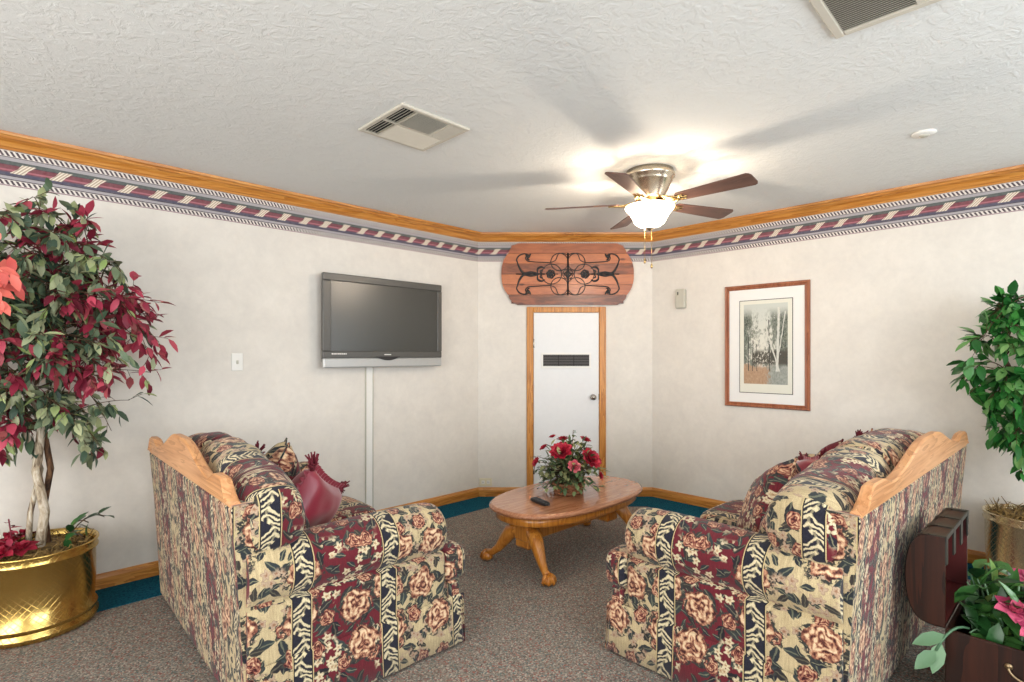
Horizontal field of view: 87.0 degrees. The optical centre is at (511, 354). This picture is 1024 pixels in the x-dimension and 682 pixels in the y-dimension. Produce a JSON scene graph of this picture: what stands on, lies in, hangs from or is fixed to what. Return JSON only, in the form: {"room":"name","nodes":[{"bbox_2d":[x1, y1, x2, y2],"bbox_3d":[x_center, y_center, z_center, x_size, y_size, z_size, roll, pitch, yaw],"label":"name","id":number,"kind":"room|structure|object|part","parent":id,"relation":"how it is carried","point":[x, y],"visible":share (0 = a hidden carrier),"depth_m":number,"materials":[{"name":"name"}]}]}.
{"room":"living room","nodes":[
{"label":"living room","id":0,"kind":"room"},
{"bbox_2d":[0,185,477,573],"bbox_3d":[-2.449,0.095,2.975,5.910,2.440,0.100,0,0,-45],"label":"wall","id":1,"kind":"structure","parent":0,"point":[253,291],"depth_m":3.60,"materials":[{"name":"paint"}]},
{"bbox_2d":[231,353,242,370],"bbox_3d":[-1.799,0.046,3.538,0.072,0.116,0.016,0,0,-45],"label":"light switch","id":2,"kind":"object","parent":1,"relation":"attached to","point":[236,358],"visible":1,"depth_m":3.54,"materials":[{"name":"white plastic"}]},
{"bbox_2d":[0,149,477,261],"bbox_3d":[-2.412,-0.960,2.939,5.910,0.183,0.002,0,0,-45],"label":"wallpaper border","id":3,"kind":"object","parent":1,"relation":"attached to","point":[17,169],"depth_m":3.41,"materials":[{"name":"paper"}]},
{"bbox_2d":[0,130,480,241],"bbox_3d":[-2.386,-1.087,2.912,5.910,0.074,0.078,0,0,-45],"label":"trim","id":4,"kind":"structure","parent":1,"relation":"attached to","point":[11,141],"depth_m":3.37,"materials":[{"name":"brown wood"}]},
{"bbox_2d":[95,487,478,589],"bbox_3d":[-2.408,1.272,2.934,5.910,0.086,0.016,0,0,-45],"label":"baseboard","id":5,"kind":"structure","parent":1,"relation":"attached to","point":[137,572],"depth_m":3.17,"materials":[{"name":"brown wood"}]},
{"bbox_2d":[365,367,373,507],"bbox_3d":[-1.115,0.656,4.217,0.070,1.142,0.014,0,0,-45],"label":"channel","id":6,"kind":"object","parent":1,"relation":"attached to","point":[369,371],"visible":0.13,"depth_m":4.21,"materials":[{"name":"white plastic"}]},
{"bbox_2d":[321,272,441,367],"bbox_3d":[-1.004,-0.250,4.259,1.060,0.688,0.110,0,0,-45],"label":"tv","id":7,"kind":"object","parent":1,"relation":"attached to","point":[366,321],"visible":1,"depth_m":4.17,"materials":[{"name":"black plastic"}]},
{"bbox_2d":[0,497,983,681],"bbox_3d":[0.154,1.353,2.939,9.888,0.083,9.492,0,0,-45],"label":"floor","id":8,"kind":"structure","parent":0,"point":[518,628],"depth_m":2.57,"materials":[{"name":"carpet"}]},
{"bbox_2d":[0,177,177,649],"bbox_3d":[-2.241,0.241,2.560,0.764,2.148,1.134,0,0,34],"label":"potted tree","id":9,"kind":"object","parent":8,"relation":"on","point":[48,576],"visible":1,"depth_m":2.57,"materials":[{"name":"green plant"}]},
{"bbox_3d":[-2.318,1.116,2.631,0.490,0.398,0.490,0,0,-45],"label":"pot","id":10,"kind":"part","parent":9,"relation":"part of","materials":[{"name":"gold metal"}]},
{"bbox_3d":[-2.169,0.881,2.720,0.113,0.111,0.216,0,0,-13],"label":"trailing stem","id":11,"kind":"part","parent":9,"relation":"part of","materials":[{"name":"green plant"}]},
{"bbox_2d":[147,432,464,681],"bbox_3d":[-1.080,0.828,2.700,1.026,0.950,1.534,0,0,-43],"label":"loveseat","id":12,"kind":"object","parent":8,"relation":"on","point":[261,593],"visible":0.9,"depth_m":2.12,"materials":[{"name":"fabric"}]},
{"bbox_3d":[-1.435,0.439,2.370,0.057,0.172,1.410,0,0,-43],"label":"rail","id":13,"kind":"part","parent":12,"relation":"part of","materials":[{"name":"brown wood"}]},
{"bbox_2d":[188,432,231,449],"bbox_3d":[-1.544,0.641,2.775,0.356,0.553,0.743,0,0,-43],"label":"cushion","id":14,"kind":"object","parent":12,"relation":"on","point":[200,439],"depth_m":2.49,"materials":[{"name":"fabric"}]},
{"bbox_2d":[200,437,309,549],"bbox_3d":[-1.038,0.641,2.231,0.356,0.553,0.743,0,0,-43],"label":"cushion","id":15,"kind":"object","parent":12,"relation":"on","point":[271,515],"depth_m":1.97,"materials":[{"name":"fabric"}]},
{"bbox_2d":[255,441,264,452],"bbox_3d":[-1.336,0.683,2.696,0.211,0.540,0.554,0,0,-37],"label":"satin pillow","id":16,"kind":"object","parent":12,"relation":"on","point":[257,442],"visible":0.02,"depth_m":2.62,"materials":[{"name":"red fabric"}]},
{"bbox_2d":[265,438,292,457],"bbox_3d":[-1.243,0.666,2.795,0.464,0.468,0.232,0,0,38],"label":"floral pillow","id":17,"kind":"object","parent":12,"relation":"on","point":[277,446],"visible":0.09,"depth_m":2.79,"materials":[{"name":"beige fabric"}]},
{"bbox_2d":[268,442,300,480],"bbox_3d":[-1.121,0.651,2.550,0.227,0.481,0.483,0,0,-16],"label":"floral pillow","id":18,"kind":"object","parent":12,"relation":"on","point":[285,458],"visible":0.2,"depth_m":2.51,"materials":[{"name":"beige fabric"}]},
{"bbox_3d":[-1.546,0.900,3.152,0.836,0.469,0.236,0,0,-43],"label":"arm","id":19,"kind":"part","parent":12,"relation":"part of","materials":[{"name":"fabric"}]},
{"bbox_2d":[292,451,349,526],"bbox_3d":[-0.908,0.696,2.344,0.228,0.583,0.603,0,0,6],"label":"satin pillow","id":20,"kind":"object","parent":12,"relation":"on","point":[321,495],"visible":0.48,"depth_m":2.29,"materials":[{"name":"pink fabric"}]},
{"bbox_3d":[-0.663,0.900,2.203,0.836,0.469,0.236,0,0,-43],"label":"arm","id":21,"kind":"part","parent":12,"relation":"part of","materials":[{"name":"fabric"}]},
{"bbox_2d":[331,495,375,521],"bbox_3d":[-1.202,0.945,3.094,0.668,0.184,0.740,0,0,-43],"label":"seat cushion","id":22,"kind":"object","parent":12,"relation":"on","point":[349,507],"depth_m":3.02,"materials":[{"name":"fabric"}]},
{"bbox_3d":[-1.075,1.155,2.705,0.825,0.250,1.450,0,0,-43],"label":"seat","id":23,"kind":"part","parent":12,"relation":"part of","materials":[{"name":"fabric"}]},
{"bbox_3d":[-0.763,1.062,2.995,0.056,0.077,1.486,0,0,-43],"label":"rail","id":24,"kind":"part","parent":12,"relation":"part of","materials":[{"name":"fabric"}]},
{"bbox_2d":[440,538,464,579],"bbox_3d":[-0.696,0.945,2.550,0.668,0.184,0.740,0,0,-43],"label":"seat cushion","id":25,"kind":"object","parent":12,"relation":"on","point":[452,556],"depth_m":2.45,"materials":[{"name":"fabric"}]},
{"bbox_2d":[480,475,642,586],"bbox_3d":[0.392,1.119,3.633,1.244,0.391,0.684,0,0,-44],"label":"coffee table","id":26,"kind":"object","parent":8,"relation":"on","point":[528,521],"visible":0.79,"depth_m":3.37,"materials":[{"name":"brown wood"}]},
{"bbox_3d":[-0.065,1.177,3.429,0.299,0.273,0.099,0,0,26],"label":"leg","id":27,"kind":"part","parent":26,"relation":"part of","materials":[{"name":"brown wood"}]},
{"bbox_2d":[530,497,549,505],"bbox_3d":[0.175,0.911,3.361,0.048,0.024,0.170,0,0,-32],"label":"remote control","id":28,"kind":"object","parent":26,"relation":"on","point":[537,500],"visible":1,"depth_m":3.34,"materials":[{"name":"black plastic"}]},
{"bbox_3d":[0.167,1.177,3.185,0.098,0.273,0.300,0,0,-24],"label":"leg","id":29,"kind":"part","parent":26,"relation":"part of","materials":[{"name":"brown wood"}]},
{"bbox_2d":[531,430,609,495],"bbox_3d":[0.385,0.712,3.622,0.521,0.420,0.495,0,0,19],"label":"flower basket","id":30,"kind":"object","parent":26,"relation":"on","point":[569,467],"visible":1,"depth_m":3.53,"materials":[{"name":"brown wicker"}]},
{"bbox_3d":[0.155,0.707,3.580,0.041,0.069,0.077,0,0,-13],"label":"flower","id":31,"kind":"part","parent":30,"relation":"part of","materials":[{"name":"red plant"}]},
{"bbox_3d":[0.317,0.616,3.498,0.130,0.095,0.155,0,0,-45],"label":"flower","id":32,"kind":"part","parent":30,"relation":"part of","materials":[{"name":"red plant"}]},
{"bbox_3d":[0.350,0.575,3.727,0.105,0.040,0.103,0,0,-45],"label":"flower","id":33,"kind":"part","parent":30,"relation":"part of","materials":[{"name":"red plant"}]},
{"bbox_2d":[552,479,584,495],"bbox_3d":[0.377,0.882,3.619,0.249,0.080,0.205,0,0,-45],"label":"basket","id":34,"kind":"object","parent":30,"relation":"on","point":[564,492],"depth_m":3.53,"materials":[{"name":"brown wicker"}]},
{"bbox_3d":[0.401,0.712,3.460,0.094,0.079,0.052,0,0,-18],"label":"flower","id":35,"kind":"part","parent":30,"relation":"part of","materials":[{"name":"pink plant"}]},
{"bbox_3d":[0.491,0.559,3.604,0.085,0.037,0.077,0,0,-45],"label":"flower","id":36,"kind":"part","parent":30,"relation":"part of","materials":[{"name":"red plant"}]},
{"bbox_3d":[0.517,0.665,3.497,0.158,0.122,0.103,0,0,-45],"label":"flower","id":37,"kind":"part","parent":30,"relation":"part of","materials":[{"name":"red plant"}]},
{"bbox_3d":[0.848,1.178,3.837,0.299,0.273,0.098,0,0,26],"label":"leg","id":38,"kind":"part","parent":26,"relation":"part of","materials":[{"name":"brown wood"}]},
{"bbox_2d":[605,428,968,681],"bbox_3d":[1.522,0.828,2.777,2.144,0.950,1.026,0,0,-43],"label":"sofa","id":39,"kind":"object","parent":8,"relation":"on","point":[818,593],"visible":0.88,"depth_m":2.02,"materials":[{"name":"fabric"}]},
{"bbox_3d":[1.228,1.062,3.095,2.096,0.077,0.056,0,0,-43],"label":"rail","id":40,"kind":"part","parent":39,"relation":"part of","materials":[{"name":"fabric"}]},
{"bbox_3d":[1.517,1.155,2.782,2.060,0.250,0.825,0,0,-43],"label":"seat","id":41,"kind":"part","parent":39,"relation":"part of","materials":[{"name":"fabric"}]},
{"bbox_2d":[606,526,735,586],"bbox_3d":[0.913,0.945,2.458,0.767,0.184,0.668,0,0,-43],"label":"armrest","id":42,"kind":"object","parent":39,"relation":"on","point":[625,567],"depth_m":2.27,"materials":[{"name":"fabric"}]},
{"bbox_2d":[700,500,744,525],"bbox_3d":[1.407,0.942,2.902,0.553,0.178,0.650,0,0,-43],"label":"armrest","id":43,"kind":"object","parent":39,"relation":"on","point":[728,513],"depth_m":2.95,"materials":[{"name":"fabric"}]},
{"bbox_3d":[0.845,0.900,2.106,0.236,0.469,0.836,0,0,-43],"label":"arm","id":44,"kind":"part","parent":39,"relation":"part of","materials":[{"name":"fabric"}]},
{"bbox_2d":[736,456,800,531],"bbox_3d":[1.164,0.710,2.462,0.257,0.537,0.548,0,0,3],"label":"floral pillow","id":45,"kind":"object","parent":39,"relation":"on","point":[764,488],"visible":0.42,"depth_m":2.36,"materials":[{"name":"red fabric"}]},
{"bbox_2d":[796,447,826,470],"bbox_3d":[1.429,0.710,2.715,0.248,0.564,0.591,0,0,15],"label":"satin pillow","id":46,"kind":"object","parent":39,"relation":"on","point":[804,461],"visible":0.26,"depth_m":2.61,"materials":[{"name":"pink fabric"}]},
{"bbox_2d":[758,447,890,562],"bbox_3d":[1.190,0.654,2.107,0.699,0.527,0.401,0,0,-43],"label":"cushion","id":47,"kind":"object","parent":39,"relation":"on","point":[811,518],"depth_m":1.87,"materials":[{"name":"fabric"}]},
{"bbox_2d":[816,439,843,455],"bbox_3d":[1.673,0.675,2.885,0.221,0.493,0.504,0,0,20],"label":"floral pillow","id":48,"kind":"object","parent":39,"relation":"on","point":[835,444],"visible":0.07,"depth_m":2.80,"materials":[{"name":"red fabric"}]},
{"bbox_2d":[853,429,867,437],"bbox_3d":[1.878,0.691,3.069,0.220,0.582,0.605,0,0,25],"label":"satin pillow","id":49,"kind":"object","parent":39,"relation":"on","point":[858,432],"visible":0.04,"depth_m":2.92,"materials":[{"name":"red fabric"}]},
{"bbox_2d":[836,428,918,471],"bbox_3d":[1.704,0.641,2.581,0.699,0.554,0.400,0,0,-43],"label":"cushion","id":50,"kind":"object","parent":39,"relation":"on","point":[891,444],"depth_m":2.37,"materials":[{"name":"fabric"}]},
{"bbox_3d":[1.851,0.439,2.421,2.020,0.172,0.057,0,0,-43],"label":"rail","id":51,"kind":"part","parent":39,"relation":"part of","materials":[{"name":"brown wood"}]},
{"bbox_2d":[907,430,924,435],"bbox_3d":[2.216,0.655,3.055,0.699,0.526,0.401,0,0,-43],"label":"cushion","id":52,"kind":"object","parent":39,"relation":"on","point":[916,432],"depth_m":2.78,"materials":[{"name":"fabric"}]},
{"bbox_2d":[904,507,1023,681],"bbox_3d":[1.815,0.986,2.038,0.521,0.658,0.454,0,0,-43],"label":"wooden chest","id":53,"kind":"object","parent":8,"relation":"on","point":[935,569],"visible":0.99,"depth_m":1.98,"materials":[{"name":"brown wood"}]},
{"bbox_3d":[1.708,0.824,2.164,0.500,0.325,0.118,0,0,-43],"label":"lid","id":54,"kind":"part","parent":53,"relation":"part of","materials":[{"name":"brown wood"}]},
{"bbox_2d":[912,558,1023,673],"bbox_3d":[1.842,1.011,1.950,0.726,0.424,0.439,0,0,-33],"label":"greenery arrangement","id":55,"kind":"object","parent":53,"relation":"in","point":[995,613],"visible":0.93,"depth_m":1.95,"materials":[{"name":"green plant"}]},
{"bbox_3d":[1.711,1.067,1.780,0.018,0.052,0.134,0,0,-43],"label":"ring pull","id":56,"kind":"part","parent":53,"relation":"part of","materials":[{"name":"metal"}]},
{"bbox_2d":[946,280,1023,575],"bbox_3d":[2.914,0.449,2.911,0.624,1.733,0.906,0,0,-45],"label":"potted ficus","id":57,"kind":"object","parent":8,"relation":"on","point":[1003,523],"visible":0.97,"depth_m":3.02,"materials":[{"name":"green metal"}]},
{"bbox_2d":[982,503,1023,575],"bbox_3d":[2.917,1.103,3.017,0.443,0.425,0.443,0,0,-45],"label":"pot","id":58,"kind":"object","parent":57,"relation":"on","point":[1003,528],"depth_m":2.99,"materials":[{"name":"gold metal"}]},
{"bbox_2d":[0,0,1023,231],"bbox_3d":[0.243,-1.165,1.077,7.061,0.080,6.387,0,0,-45],"label":"ceiling","id":59,"kind":"structure","parent":0,"point":[553,97],"depth_m":2.31,"materials":[{"name":"paint"}]},
{"bbox_2d":[358,102,469,150],"bbox_3d":[-0.486,-1.117,2.679,0.396,0.015,0.396,0,0,-45],"label":"ceiling vent","id":60,"kind":"object","parent":59,"relation":"in","point":[405,124],"visible":1,"depth_m":2.65,"materials":[{"name":"white metal"}]},
{"bbox_2d":[545,163,757,268],"bbox_3d":[0.868,-0.828,3.276,1.241,0.595,1.201,0,0,-45],"label":"ceiling fan","id":61,"kind":"object","parent":59,"relation":"hanging from","point":[649,184],"visible":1,"depth_m":3.21,"materials":[{"name":"brown wood"}]},
{"bbox_3d":[0.440,-0.929,3.395,0.456,0.006,0.130,0,13,12],"label":"blade","id":62,"kind":"part","parent":61,"relation":"part of","materials":[{"name":"brown wood"}]},
{"bbox_3d":[0.639,-0.929,2.953,0.130,0.006,0.456,15,7,29],"label":"blade","id":63,"kind":"part","parent":61,"relation":"part of","materials":[{"name":"brown wood"}]},
{"bbox_3d":[0.799,-0.929,3.722,0.130,0.006,0.456,-13,1,-6],"label":"blade","id":64,"kind":"part","parent":61,"relation":"part of","materials":[{"name":"brown wood"}]},
{"bbox_3d":[0.814,-0.666,3.311,0.016,0.213,0.015,0,0,-45],"label":"pull chain","id":65,"kind":"part","parent":61,"relation":"part of","materials":[{"name":"gold metal"}]},
{"bbox_3d":[0.856,-0.651,3.311,0.016,0.243,0.015,0,0,-45],"label":"pull chain","id":66,"kind":"part","parent":61,"relation":"part of","materials":[{"name":"gold metal"}]},
{"bbox_3d":[1.221,-0.929,3.481,0.456,0.006,0.130,0,-13,-24],"label":"blade","id":67,"kind":"part","parent":61,"relation":"part of","materials":[{"name":"brown wood"}]},
{"bbox_3d":[1.122,-0.929,3.005,0.130,0.006,0.456,17,-12,-41],"label":"blade","id":68,"kind":"part","parent":61,"relation":"part of","materials":[{"name":"brown wood"}]},
{"bbox_2d":[809,0,940,38],"bbox_3d":[1.142,-1.118,1.554,0.500,0.013,0.500,0,0,-45],"label":"ceiling vent","id":69,"kind":"object","parent":59,"relation":"in","point":[850,16],"visible":1,"depth_m":1.76,"materials":[{"name":"white metal"}]},
{"bbox_2d":[911,129,936,138],"bbox_3d":[2.088,-1.115,2.736,0.104,0.019,0.104,0,0,-45],"label":"smoke detector","id":70,"kind":"object","parent":59,"relation":"attached to","point":[925,133],"visible":1,"depth_m":2.72,"materials":[{"name":"white plastic"}]},
{"bbox_2d":[478,262,651,486],"bbox_3d":[0.495,0.095,5.070,1.619,2.440,0.100,0,0,0],"label":"wall","id":71,"kind":"structure","parent":0,"point":[502,325],"depth_m":5.02,"materials":[{"name":"paint"}]},
{"bbox_2d":[479,478,491,485],"bbox_3d":[-0.245,1.180,5.014,0.116,0.072,0.011,0,0,0],"label":"wall outlet","id":72,"kind":"object","parent":71,"relation":"attached to","point":[482,481],"visible":1,"depth_m":5.01,"materials":[{"name":"beige plastic"}]},
{"bbox_2d":[478,242,650,261],"bbox_3d":[0.495,-0.960,5.019,1.619,0.183,0.002,0,0,0],"label":"trim","id":73,"kind":"structure","parent":71,"relation":"attached to","point":[487,251],"depth_m":5.02,"materials":[{"name":"paper"}]},
{"bbox_2d":[479,232,650,241],"bbox_3d":[0.495,-1.087,4.981,1.619,0.074,0.078,0,0,0],"label":"trim","id":74,"kind":"structure","parent":71,"relation":"attached to","point":[485,236],"depth_m":4.98,"materials":[{"name":"brown wood"}]},
{"bbox_2d":[478,487,651,496],"bbox_3d":[0.495,1.272,5.012,1.619,0.086,0.016,0,0,0],"label":"baseboard","id":75,"kind":"structure","parent":71,"relation":"attached to","point":[483,491],"depth_m":5.00,"materials":[{"name":"brown wood"}]},
{"bbox_2d":[527,307,605,485],"bbox_3d":[0.503,0.434,4.984,0.734,1.762,0.072,0,0,0],"label":"door","id":76,"kind":"structure","parent":71,"relation":"in","point":[568,343],"depth_m":5.01,"materials":[{"name":"white paint"}]},
{"bbox_2d":[541,353,590,367],"bbox_3d":[0.502,0.050,5.004,0.463,0.142,0.011,0,0,0],"label":"vent","id":77,"kind":"object","parent":76,"relation":"attached to","point":[548,360],"depth_m":5.00,"materials":[{"name":"black plastic"}]},
{"bbox_2d":[543,355,588,365],"bbox_3d":[0.502,0.050,5.005,0.427,0.106,0.007,0,0,0],"label":"vent grille","id":78,"kind":"object","parent":76,"relation":"attached to","point":[548,360],"depth_m":5.01,"materials":[{"name":"grey metal"}]},
{"bbox_3d":[0.750,0.390,4.979,0.056,0.056,0.060,0,0,0],"label":"knob","id":79,"kind":"part","parent":76,"relation":"part of","materials":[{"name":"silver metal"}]},
{"bbox_2d":[501,243,633,304],"bbox_3d":[0.513,-0.747,4.996,1.224,0.569,0.037,0,0,0],"label":"plaque","id":80,"kind":"object","parent":71,"relation":"attached to","point":[531,273],"visible":1,"depth_m":4.99,"materials":[{"name":"red wood"}]},
{"bbox_2d":[652,210,1023,551],"bbox_3d":[3.188,0.095,3.192,0.100,2.440,5.248,0,0,-45],"label":"wall","id":81,"kind":"structure","parent":0,"point":[889,307],"depth_m":3.90,"materials":[{"name":"paint"}]},
{"bbox_2d":[675,289,685,308],"bbox_3d":[1.498,-0.499,4.792,0.048,0.170,0.090,0,0,-45],"label":"door chime","id":82,"kind":"object","parent":81,"relation":"attached to","point":[680,294],"visible":1,"depth_m":4.77,"materials":[{"name":"grey plastic"}]},
{"bbox_2d":[725,279,810,410],"bbox_3d":[2.011,-0.073,4.290,0.026,0.990,0.650,0,0,-45],"label":"framed print","id":83,"kind":"object","parent":81,"relation":"attached to","point":[768,325],"visible":1,"depth_m":4.27,"materials":[{"name":"white paper"}]},
{"bbox_2d":[652,487,985,563],"bbox_3d":[3.146,1.272,3.151,0.016,0.086,5.248,0,0,-45],"label":"baseboard","id":84,"kind":"structure","parent":81,"relation":"attached to","point":[972,555],"depth_m":4.70,"materials":[{"name":"brown wood"}]},
{"bbox_2d":[652,180,1023,261],"bbox_3d":[3.151,-0.960,3.156,0.002,0.183,5.248,0,0,-45],"label":"wallpaper border","id":85,"kind":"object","parent":81,"relation":"attached to","point":[1004,197],"depth_m":3.84,"materials":[{"name":"paper"}]},
{"bbox_2d":[652,164,1023,241],"bbox_3d":[3.124,-1.087,3.129,0.078,0.074,5.248,0,0,-45],"label":"trim","id":86,"kind":"structure","parent":81,"relation":"attached to","point":[1013,173],"depth_m":3.82,"materials":[{"name":"brown wood"}]}
]}

